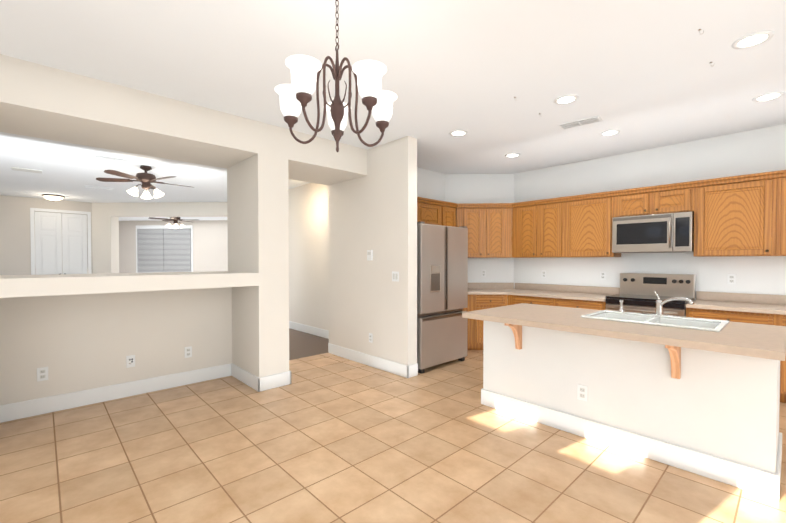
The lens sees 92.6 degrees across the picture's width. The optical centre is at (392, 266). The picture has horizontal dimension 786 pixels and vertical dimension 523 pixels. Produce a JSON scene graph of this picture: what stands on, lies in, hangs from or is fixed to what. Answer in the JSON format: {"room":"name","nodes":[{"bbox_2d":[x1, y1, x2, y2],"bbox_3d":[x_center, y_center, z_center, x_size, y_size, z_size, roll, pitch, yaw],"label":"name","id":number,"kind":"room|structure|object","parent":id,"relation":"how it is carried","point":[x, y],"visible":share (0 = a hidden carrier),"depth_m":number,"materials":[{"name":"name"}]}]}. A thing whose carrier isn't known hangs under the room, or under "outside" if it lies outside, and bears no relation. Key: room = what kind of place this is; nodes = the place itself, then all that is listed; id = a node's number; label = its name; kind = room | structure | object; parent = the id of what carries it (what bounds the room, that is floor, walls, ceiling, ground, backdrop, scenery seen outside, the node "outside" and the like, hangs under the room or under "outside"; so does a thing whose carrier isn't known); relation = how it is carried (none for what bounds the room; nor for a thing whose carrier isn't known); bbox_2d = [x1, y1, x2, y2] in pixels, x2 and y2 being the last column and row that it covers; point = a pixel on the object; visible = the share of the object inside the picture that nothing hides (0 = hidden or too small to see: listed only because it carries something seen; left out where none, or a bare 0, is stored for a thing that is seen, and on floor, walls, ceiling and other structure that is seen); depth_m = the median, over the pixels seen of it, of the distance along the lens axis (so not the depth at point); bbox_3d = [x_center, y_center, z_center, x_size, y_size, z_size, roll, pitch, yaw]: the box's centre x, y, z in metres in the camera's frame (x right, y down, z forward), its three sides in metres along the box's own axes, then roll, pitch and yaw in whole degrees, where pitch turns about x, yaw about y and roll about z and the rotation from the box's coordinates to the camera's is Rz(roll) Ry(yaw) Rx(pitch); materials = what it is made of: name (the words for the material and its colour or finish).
{"room":"kitchen","nodes":[
{"label":"kitchen","id":0,"kind":"room"},
{"bbox_2d":[0,195,92,274],"bbox_3d":[-8.554,-0.167,7.961,3.850,2.720,0.150,-1,1,-43],"label":"wall","id":1,"kind":"structure","parent":0,"point":[15,249],"depth_m":8.21,"materials":[{"name":"paint"}]},
{"bbox_2d":[34,211,87,274],"bbox_3d":[-7.689,-0.037,8.729,0.910,2.412,0.035,-1,1,-43],"label":"closet door","id":2,"kind":"structure","parent":1,"relation":"in","point":[60,243],"depth_m":8.69,"materials":[{"name":"white wood"}]},
{"bbox_2d":[30,208,91,274],"bbox_3d":[-7.654,-0.066,8.691,1.050,2.495,0.018,-1,1,-43],"label":"door frame","id":3,"kind":"structure","parent":1,"relation":"attached to","point":[32,236],"depth_m":8.52,"materials":[{"name":"white wood"}]},
{"bbox_2d":[0,287,231,404],"bbox_3d":[-2.593,0.728,3.728,1.900,1.070,0.120,-1,1,-43],"label":"wall","id":4,"kind":"structure","parent":0,"point":[76,342],"depth_m":3.54,"materials":[{"name":"paint"}]},
{"bbox_2d":[37,367,47,381],"bbox_3d":[-3.022,0.925,3.239,0.072,0.116,0.010,-1,1,-43],"label":"outlet","id":5,"kind":"object","parent":4,"relation":"attached to","point":[42,373],"visible":1,"depth_m":3.24,"materials":[{"name":"white plastic"}]},
{"bbox_2d":[0,363,231,422],"bbox_3d":[-2.547,1.193,3.686,1.900,0.140,0.016,-1,1,-43],"label":"baseboard","id":6,"kind":"structure","parent":4,"relation":"attached to","point":[28,408],"depth_m":3.53,"materials":[{"name":"white wood"}]},
{"bbox_2d":[126,355,134,367],"bbox_3d":[-2.562,0.923,3.669,0.072,0.116,0.012,-1,1,-43],"label":"outlet","id":7,"kind":"object","parent":4,"relation":"attached to","point":[130,360],"visible":1,"depth_m":3.67,"materials":[{"name":"white plastic"}]},
{"bbox_2d":[185,346,191,357],"bbox_3d":[-2.191,0.913,4.018,0.072,0.116,0.010,-1,1,-43],"label":"outlet","id":8,"kind":"object","parent":4,"relation":"attached to","point":[188,351],"visible":1,"depth_m":4.02,"materials":[{"name":"white plastic"}]},
{"bbox_2d":[0,54,257,168],"bbox_3d":[-2.340,-1.293,3.425,1.900,0.320,0.860,-1,1,-43],"label":"beam","id":9,"kind":"structure","parent":0,"point":[43,102],"depth_m":3.10,"materials":[{"name":"paint"}]},
{"bbox_2d":[0,271,258,297],"bbox_3d":[-2.340,0.132,3.448,1.900,0.130,0.860,-1,1,-43],"label":"wall ledge","id":10,"kind":"object","parent":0,"point":[37,285],"visible":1,"depth_m":3.04,"materials":[{"name":"paint"}]},
{"bbox_2d":[92,202,226,273],"bbox_3d":[-5.363,-0.186,9.134,3.920,2.720,0.250,0,1,2],"label":"wall","id":11,"kind":"structure","parent":0,"point":[105,237],"depth_m":9.04,"materials":[{"name":"paint"}]},
{"bbox_2d":[119,220,227,272],"bbox_3d":[-7.049,-0.251,13.140,8.650,2.720,0.150,0,1,2],"label":"wall","id":12,"kind":"structure","parent":0,"point":[210,245],"depth_m":13.05,"materials":[{"name":"paint"}]},
{"bbox_2d":[136,225,192,272],"bbox_3d":[-7.962,-0.565,13.054,2.010,1.750,0.070,0,1,2],"label":"window blinds","id":13,"kind":"object","parent":12,"relation":"attached to","point":[161,248],"visible":0.92,"depth_m":13.05,"materials":[{"name":"white plastic"}]},
{"bbox_2d":[227,121,288,377],"bbox_3d":[-1.527,-0.105,4.207,0.330,2.720,0.860,-1,1,-43],"label":"wall","id":14,"kind":"structure","parent":0,"point":[258,213],"depth_m":3.92,"materials":[{"name":"paint"}]},
{"bbox_2d":[232,363,259,391],"bbox_3d":[-1.593,1.187,4.046,0.016,0.140,0.716,-1,1,-43],"label":"baseboard","id":15,"kind":"structure","parent":14,"relation":"attached to","point":[244,376],"depth_m":4.00,"materials":[{"name":"white wood"}]},
{"bbox_2d":[260,370,290,391],"bbox_3d":[-1.216,1.189,3.919,0.300,0.140,0.016,-1,1,-43],"label":"baseboard","id":16,"kind":"structure","parent":14,"relation":"attached to","point":[281,379],"depth_m":3.90,"materials":[{"name":"white wood"}]},
{"bbox_2d":[288,183,328,329],"bbox_3d":[-2.057,-0.159,7.492,0.150,2.720,4.620,-1,1,-43],"label":"wall","id":17,"kind":"structure","parent":0,"point":[308,263],"depth_m":6.81,"materials":[{"name":"paint"}]},
{"bbox_2d":[289,321,328,338],"bbox_3d":[-2.118,1.132,7.457,0.016,0.140,4.620,-1,1,-43],"label":"baseboard","id":18,"kind":"structure","parent":17,"relation":"attached to","point":[324,333],"depth_m":6.80,"materials":[{"name":"white wood"}]},
{"bbox_2d":[289,328,328,359],"bbox_3d":[-4.593,1.138,13.224,18.200,0.060,16.420,-1,1,-43],"label":"floor","id":19,"kind":"structure","parent":0,"point":[302,344],"depth_m":5.93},
{"bbox_2d":[288,129,366,184],"bbox_3d":[-1.019,-1.313,4.677,1.080,0.320,0.880,-1,1,-43],"label":"soffit","id":20,"kind":"structure","parent":0,"point":[318,160],"depth_m":4.43,"materials":[{"name":"paint"}]},
{"bbox_2d":[328,136,416,365],"bbox_3d":[-0.324,-0.116,4.854,0.150,2.720,1.600,-1,1,-43],"label":"wall","id":21,"kind":"structure","parent":0,"point":[374,209],"depth_m":4.59,"materials":[{"name":"paint"}]},
{"bbox_2d":[367,250,372,260],"bbox_3d":[-0.288,-0.143,4.682,0.030,0.130,0.090,-1,1,-43],"label":"thermostat","id":22,"kind":"object","parent":21,"relation":"attached to","point":[369,255],"visible":0.98,"depth_m":4.66,"materials":[{"name":"white plastic"}]},
{"bbox_2d":[328,343,411,377],"bbox_3d":[-0.374,1.175,4.829,0.046,0.140,1.632,-1,1,-43],"label":"baseboard","id":23,"kind":"structure","parent":21,"relation":"attached to","point":[396,368],"depth_m":4.67,"materials":[{"name":"white wood"}]},
{"bbox_2d":[369,333,372,342],"bbox_3d":[-0.281,0.892,4.706,0.010,0.116,0.072,-1,1,-43],"label":"outlet","id":24,"kind":"object","parent":21,"relation":"attached to","point":[371,337],"visible":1,"depth_m":4.70,"materials":[{"name":"white plastic"}]},
{"bbox_2d":[392,271,398,281],"bbox_3d":[0.027,0.112,4.365,0.010,0.116,0.116,-1,1,-43],"label":"light switch","id":25,"kind":"object","parent":21,"relation":"attached to","point":[395,275],"visible":1,"depth_m":4.36,"materials":[{"name":"white plastic"}]},
{"bbox_2d":[0,350,785,522],"bbox_3d":[0.411,1.326,1.673,8.700,0.060,7.280,-1,1,-43],"label":"floor","id":26,"kind":"structure","parent":0,"point":[327,438],"depth_m":2.45,"materials":[{"name":"beige tile"}]},
{"bbox_2d":[417,222,467,372],"bbox_3d":[0.375,0.355,4.957,0.910,1.775,0.857,-1,1,-43],"label":"fridge","id":27,"kind":"object","parent":26,"relation":"on","point":[442,277],"visible":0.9,"depth_m":4.59,"materials":[{"name":"silver metal"}]},
{"bbox_2d":[463,295,502,349],"bbox_3d":[1.004,0.818,5.547,0.505,0.830,1.012,-1,1,-43],"label":"base cabinet","id":28,"kind":"object","parent":26,"relation":"on","point":[474,326],"depth_m":5.48,"materials":[{"name":"brown wood"}]},
{"bbox_2d":[468,287,510,298],"bbox_3d":[1.247,0.379,5.761,1.412,0.039,1.022,-1,1,-43],"label":"countertop","id":29,"kind":"structure","parent":28,"relation":"on","point":[473,292],"depth_m":5.52,"materials":[{"name":"beige stone"}]},
{"bbox_2d":[503,295,506,305],"bbox_3d":[1.407,0.812,5.925,0.599,0.830,1.012,-1,1,-43],"label":"base cabinet","id":30,"kind":"object","parent":26,"relation":"on","point":[504,296],"depth_m":5.47,"materials":[{"name":"brown wood"}]},
{"bbox_2d":[507,295,554,305],"bbox_3d":[2.115,0.820,5.426,0.620,0.830,0.685,-1,1,-43],"label":"base cabinet","id":31,"kind":"object","parent":26,"relation":"on","point":[549,300],"depth_m":5.18,"materials":[{"name":"brown wood"}]},
{"bbox_2d":[555,299,605,309],"bbox_3d":[2.561,0.828,4.950,0.620,0.830,0.620,-1,1,-43],"label":"base cabinet","id":32,"kind":"object","parent":26,"relation":"on","point":[596,304],"depth_m":4.69,"materials":[{"name":"brown wood"}]},
{"bbox_2d":[507,287,609,298],"bbox_3d":[2.244,0.387,5.274,0.630,0.039,1.538,-1,1,-43],"label":"countertop","id":33,"kind":"structure","parent":32,"relation":"on","point":[558,294],"depth_m":5.19,"materials":[{"name":"beige stone"}]},
{"bbox_2d":[477,319,784,500],"bbox_3d":[1.680,0.860,2.959,0.980,0.830,1.922,-1,1,-43],"label":"kitchen island","id":34,"kind":"object","parent":26,"relation":"on","point":[704,403],"depth_m":2.51,"materials":[{"name":"paint"}]},
{"bbox_2d":[462,303,604,330],"bbox_3d":[1.283,0.418,3.338,1.060,0.039,0.836,-1,1,-43],"label":"island countertop","id":35,"kind":"structure","parent":34,"relation":"on","point":[526,315],"depth_m":3.16,"materials":[{"name":"beige stone"}]},
{"bbox_2d":[577,384,587,400],"bbox_3d":[1.424,0.947,2.823,0.010,0.116,0.072,-1,1,-43],"label":"outlet","id":36,"kind":"object","parent":34,"relation":"attached to","point":[582,392],"visible":1,"depth_m":2.82,"materials":[{"name":"white plastic"}]},
{"bbox_2d":[558,319,713,350],"bbox_3d":[1.626,0.431,2.538,0.465,0.039,0.800,-1,1,-43],"label":"island countertop","id":37,"kind":"structure","parent":34,"relation":"on","point":[645,333],"depth_m":2.42,"materials":[{"name":"beige stone"}]},
{"bbox_2d":[581,291,729,331],"bbox_3d":[1.978,0.398,2.867,0.540,0.395,0.840,-1,1,-43],"label":"sink","id":38,"kind":"object","parent":37,"relation":"in","point":[658,317],"visible":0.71,"depth_m":2.90,"materials":[{"name":"white ceramic"}]},
{"bbox_2d":[581,310,729,331],"bbox_3d":[1.978,0.493,2.869,0.540,0.204,0.840,-1,1,-43],"label":"basin","id":39,"kind":"object","parent":38,"relation":"in","point":[660,319],"depth_m":2.89,"materials":[{"name":"white ceramic"}]},
{"bbox_2d":[619,291,693,316],"bbox_3d":[2.076,0.294,2.989,0.213,0.191,0.535,-1,1,-43],"label":"faucet","id":40,"kind":"object","parent":38,"relation":"on","point":[659,303],"depth_m":3.01,"materials":[{"name":"silver metal"}]},
{"bbox_2d":[702,322,785,358],"bbox_3d":[2.221,0.435,2.338,1.060,0.039,0.306,-1,1,-43],"label":"island countertop","id":41,"kind":"structure","parent":34,"relation":"on","point":[764,341],"depth_m":2.13,"materials":[{"name":"beige stone"}]},
{"bbox_2d":[605,273,695,316],"bbox_3d":[3.003,0.669,4.409,0.681,1.165,0.762,-1,1,-43],"label":"range","id":42,"kind":"object","parent":26,"relation":"on","point":[637,294],"visible":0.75,"depth_m":4.42,"materials":[{"name":"silver metal"}]},
{"bbox_2d":[605,294,693,302],"bbox_3d":[2.998,0.365,4.399,0.535,0.023,0.762,-1,1,-43],"label":"cooktop","id":43,"kind":"object","parent":42,"relation":"in","point":[633,298],"depth_m":4.35,"materials":[{"name":"black glass"}]},
{"bbox_2d":[686,307,778,325],"bbox_3d":[3.531,0.844,3.916,0.620,0.830,0.675,-1,1,-43],"label":"base cabinet","id":44,"kind":"object","parent":26,"relation":"on","point":[755,317],"depth_m":3.67,"materials":[{"name":"brown wood"}]},
{"bbox_2d":[687,299,785,314],"bbox_3d":[4.416,0.425,2.957,0.630,0.039,3.275,-1,1,-43],"label":"countertop","id":45,"kind":"structure","parent":44,"relation":"on","point":[781,307],"depth_m":3.80,"materials":[{"name":"beige stone"}]},
{"bbox_2d":[779,315,785,402],"bbox_3d":[3.970,0.852,3.447,0.620,0.830,0.610,-1,1,-43],"label":"base cabinet","id":46,"kind":"object","parent":26,"relation":"on","point":[782,318],"depth_m":3.43,"materials":[{"name":"brown wood"}]},
{"bbox_2d":[0,0,785,220],"bbox_3d":[-2.103,-1.619,10.523,18.200,0.100,23.700,-1,1,-43],"label":"ceiling","id":47,"kind":"structure","parent":0,"point":[642,74],"depth_m":2.74,"materials":[{"name":"paint"}]},
{"bbox_2d":[11,167,41,173],"bbox_3d":[-5.631,-1.485,5.779,0.340,0.012,0.220,-1,1,-43],"label":"ceiling vent","id":48,"kind":"object","parent":47,"relation":"in","point":[25,170],"visible":0.96,"depth_m":5.76,"materials":[{"name":"white plastic"}]},
{"bbox_2d":[42,194,63,196],"bbox_3d":[-7.291,-1.515,8.060,0.360,0.026,0.360,-1,1,-43],"label":"rim","id":49,"kind":"object","parent":47,"relation":"attached to","point":[52,195],"visible":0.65,"depth_m":7.92,"materials":[{"name":"brown metal"}]},
{"bbox_2d":[43,195,63,200],"bbox_3d":[-7.291,-1.466,8.061,0.330,0.085,0.330,-1,1,-43],"label":"dome ceiling light","id":50,"kind":"object","parent":49,"relation":"attached to","point":[55,198],"visible":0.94,"depth_m":7.99,"materials":[{"name":"white glass"}]},
{"bbox_2d":[84,185,113,189],"bbox_3d":[-5.615,-1.507,7.164,0.440,0.013,0.170,-1,1,-43],"label":"ceiling vent","id":51,"kind":"object","parent":47,"relation":"in","point":[98,187],"visible":1,"depth_m":7.12,"materials":[{"name":"grey"}]},
{"bbox_2d":[93,155,133,162],"bbox_3d":[-3.820,-1.474,5.147,0.440,0.013,0.170,-1,1,-43],"label":"ceiling vent","id":52,"kind":"object","parent":47,"relation":"in","point":[113,158],"visible":0.98,"depth_m":5.12,"materials":[{"name":"grey metal"}]},
{"bbox_2d":[96,165,190,198],"bbox_3d":[-3.612,-1.255,5.543,1.212,0.465,1.265,0,1,27],"label":"room ceiling fan","id":53,"kind":"object","parent":47,"relation":"hanging from","point":[145,179],"visible":1,"depth_m":5.50,"materials":[{"name":"brown wood"}]},
{"bbox_2d":[149,217,196,228],"bbox_3d":[-6.209,-1.341,10.825,1.212,0.465,1.266,0,1,-5],"label":"ceiling fan","id":54,"kind":"object","parent":47,"relation":"hanging from","point":[175,222],"visible":0.9,"depth_m":10.74,"materials":[{"name":"brown metal"}]},
{"bbox_2d":[275,0,396,151],"bbox_3d":[-0.265,-1.004,1.879,0.636,0.848,0.615,-1,1,-43],"label":"chandelier","id":55,"kind":"object","parent":47,"relation":"hanging from","point":[295,96],"visible":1,"depth_m":1.86,"materials":[{"name":"white glass"}]},
{"bbox_2d":[449,130,467,136],"bbox_3d":[0.717,-1.460,4.109,0.196,0.008,0.196,-1,1,-43],"label":"recessed light","id":56,"kind":"object","parent":47,"relation":"in","point":[456,133],"visible":1,"depth_m":4.10,"materials":[{"name":"white"}]},
{"bbox_2d":[505,153,519,157],"bbox_3d":[1.583,-1.474,4.969,0.196,0.008,0.196,-1,1,-43],"label":"recessed light","id":57,"kind":"object","parent":47,"relation":"in","point":[511,155],"visible":0.94,"depth_m":4.97,"materials":[{"name":"white"}]},
{"bbox_2d":[554,94,578,104],"bbox_3d":[1.500,-1.446,3.252,0.196,0.008,0.196,-1,1,-43],"label":"recessed light","id":58,"kind":"object","parent":47,"relation":"in","point":[566,99],"visible":1,"depth_m":3.25,"materials":[{"name":"white"}]},
{"bbox_2d":[558,116,601,129],"bbox_3d":[1.889,-1.452,3.795,0.380,0.013,0.170,1,1,39],"label":"ceiling vent","id":59,"kind":"object","parent":47,"relation":"in","point":[581,122],"visible":0.98,"depth_m":3.77,"materials":[{"name":"grey metal"}]},
{"bbox_2d":[600,129,620,135],"bbox_3d":[2.369,-1.460,4.094,0.196,0.008,0.196,-1,1,-43],"label":"recessed light","id":60,"kind":"object","parent":47,"relation":"in","point":[609,132],"visible":1,"depth_m":4.08,"materials":[{"name":"white"}]},
{"bbox_2d":[732,30,773,48],"bbox_3d":[2.274,-1.432,2.375,0.196,0.008,0.196,-1,1,-43],"label":"recessed light","id":61,"kind":"object","parent":47,"relation":"in","point":[752,39],"visible":1,"depth_m":2.37,"materials":[{"name":"white"}]},
{"bbox_2d":[752,92,784,101],"bbox_3d":[3.196,-1.445,3.198,0.196,0.008,0.196,-1,1,-43],"label":"recessed light","id":62,"kind":"object","parent":47,"relation":"in","point":[769,96],"visible":1,"depth_m":3.19,"materials":[{"name":"white"}]},
{"bbox_2d":[417,167,444,200],"bbox_3d":[0.014,-0.131,5.788,1.620,2.720,0.700,-1,1,-43],"label":"wall","id":63,"kind":"structure","parent":0,"point":[430,184],"depth_m":5.82,"materials":[{"name":"paint"}]},
{"bbox_2d":[417,198,444,225],"bbox_3d":[0.192,-0.745,5.229,1.110,0.365,0.336,-1,1,-43],"label":"upper cabinet","id":64,"kind":"object","parent":63,"relation":"attached to","point":[428,211],"depth_m":5.32,"materials":[{"name":"brown wood"}]},
{"bbox_2d":[445,202,456,226],"bbox_3d":[0.730,-0.538,5.736,0.364,0.795,0.336,-1,1,-43],"label":"upper cabinet","id":65,"kind":"object","parent":63,"relation":"attached to","point":[450,208],"depth_m":5.63,"materials":[{"name":"brown wood"}]},
{"bbox_2d":[445,174,513,305],"bbox_3d":[1.218,-0.141,6.382,0.950,2.720,1.480,-1,1,-43],"label":"wall","id":66,"kind":"structure","parent":0,"point":[479,188],"depth_m":6.06,"materials":[{"name":"paint"}]},
{"bbox_2d":[481,270,485,276],"bbox_3d":[1.464,0.104,6.064,0.072,0.116,0.010,0,1,2],"label":"outlet","id":67,"kind":"object","parent":66,"relation":"attached to","point":[483,273],"visible":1,"depth_m":6.06,"materials":[{"name":"white plastic"}]},
{"bbox_2d":[457,203,512,257],"bbox_3d":[1.397,-0.540,5.890,0.816,0.795,0.816,-1,1,-43],"label":"upper cabinet","id":68,"kind":"object","parent":66,"relation":"attached to","point":[489,225],"depth_m":5.72,"materials":[{"name":"brown wood"}]},
{"bbox_2d":[514,124,785,299],"bbox_3d":[3.975,-0.102,4.011,0.170,2.720,5.750,-1,1,-43],"label":"wall","id":69,"kind":"structure","parent":0,"point":[761,150],"depth_m":4.57,"materials":[{"name":"paint"}]},
{"bbox_2d":[513,198,564,257],"bbox_3d":[2.186,-0.535,5.535,0.335,0.795,0.779,-1,1,-43],"label":"upper cabinet","id":70,"kind":"object","parent":69,"relation":"attached to","point":[538,227],"depth_m":5.40,"materials":[{"name":"brown wood"}]},
{"bbox_2d":[542,270,545,277],"bbox_3d":[2.284,0.111,5.686,0.010,0.116,0.072,-1,1,-43],"label":"electrical outlet","id":71,"kind":"object","parent":69,"relation":"attached to","point":[543,273],"visible":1,"depth_m":5.68,"materials":[{"name":"white plastic"}]},
{"bbox_2d":[565,194,620,256],"bbox_3d":[2.663,-0.526,5.027,0.335,0.795,0.615,-1,1,-43],"label":"upper cabinet","id":72,"kind":"object","parent":69,"relation":"attached to","point":[588,217],"depth_m":4.89,"materials":[{"name":"brown wood"}]},
{"bbox_2d":[600,271,605,279],"bbox_3d":[2.845,0.120,5.088,0.010,0.116,0.072,-1,1,-43],"label":"electrical outlet","id":73,"kind":"object","parent":69,"relation":"attached to","point":[602,275],"visible":1,"depth_m":5.08,"materials":[{"name":"white plastic"}]},
{"bbox_2d":[613,186,652,216],"bbox_3d":[3.009,-0.768,4.653,0.335,0.300,0.398,-1,1,-43],"label":"upper cabinet","id":74,"kind":"object","parent":69,"relation":"attached to","point":[625,202],"depth_m":4.53,"materials":[{"name":"brown wood"}]},
{"bbox_2d":[515,283,785,304],"bbox_3d":[3.075,0.341,3.814,1.416,0.100,6.362,-1,1,-43],"label":"backsplash","id":75,"kind":"structure","parent":69,"relation":"attached to","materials":[{"name":"laminate"}]},
{"bbox_2d":[653,182,696,213],"bbox_3d":[3.279,-0.763,4.365,0.335,0.300,0.392,-1,1,-43],"label":"upper cabinet","id":76,"kind":"object","parent":69,"relation":"attached to","point":[682,197],"depth_m":4.23,"materials":[{"name":"brown wood"}]},
{"bbox_2d":[612,211,693,252],"bbox_3d":[3.106,-0.390,4.481,0.440,0.440,0.780,-1,1,-43],"label":"microwave","id":77,"kind":"object","parent":76,"relation":"attached to","point":[665,233],"visible":0.98,"depth_m":4.33,"materials":[{"name":"silver metal"}]},
{"bbox_2d":[727,274,735,284],"bbox_3d":[3.734,0.136,4.139,0.010,0.116,0.072,-1,1,-43],"label":"electrical outlet","id":78,"kind":"object","parent":69,"relation":"attached to","point":[731,278],"visible":1,"depth_m":4.14,"materials":[{"name":"white plastic"}]},
{"bbox_2d":[693,170,780,256],"bbox_3d":[3.631,-0.510,3.995,0.335,0.795,0.635,-1,1,-43],"label":"upper cabinet","id":79,"kind":"object","parent":69,"relation":"attached to","point":[742,215],"depth_m":3.85,"materials":[{"name":"brown wood"}]},
{"bbox_2d":[777,170,785,255],"bbox_3d":[4.065,-0.502,3.532,0.335,0.795,0.635,-1,1,-43],"label":"upper cabinet","id":80,"kind":"object","parent":69,"relation":"attached to","point":[781,186],"depth_m":3.62,"materials":[{"name":"brown wood"}]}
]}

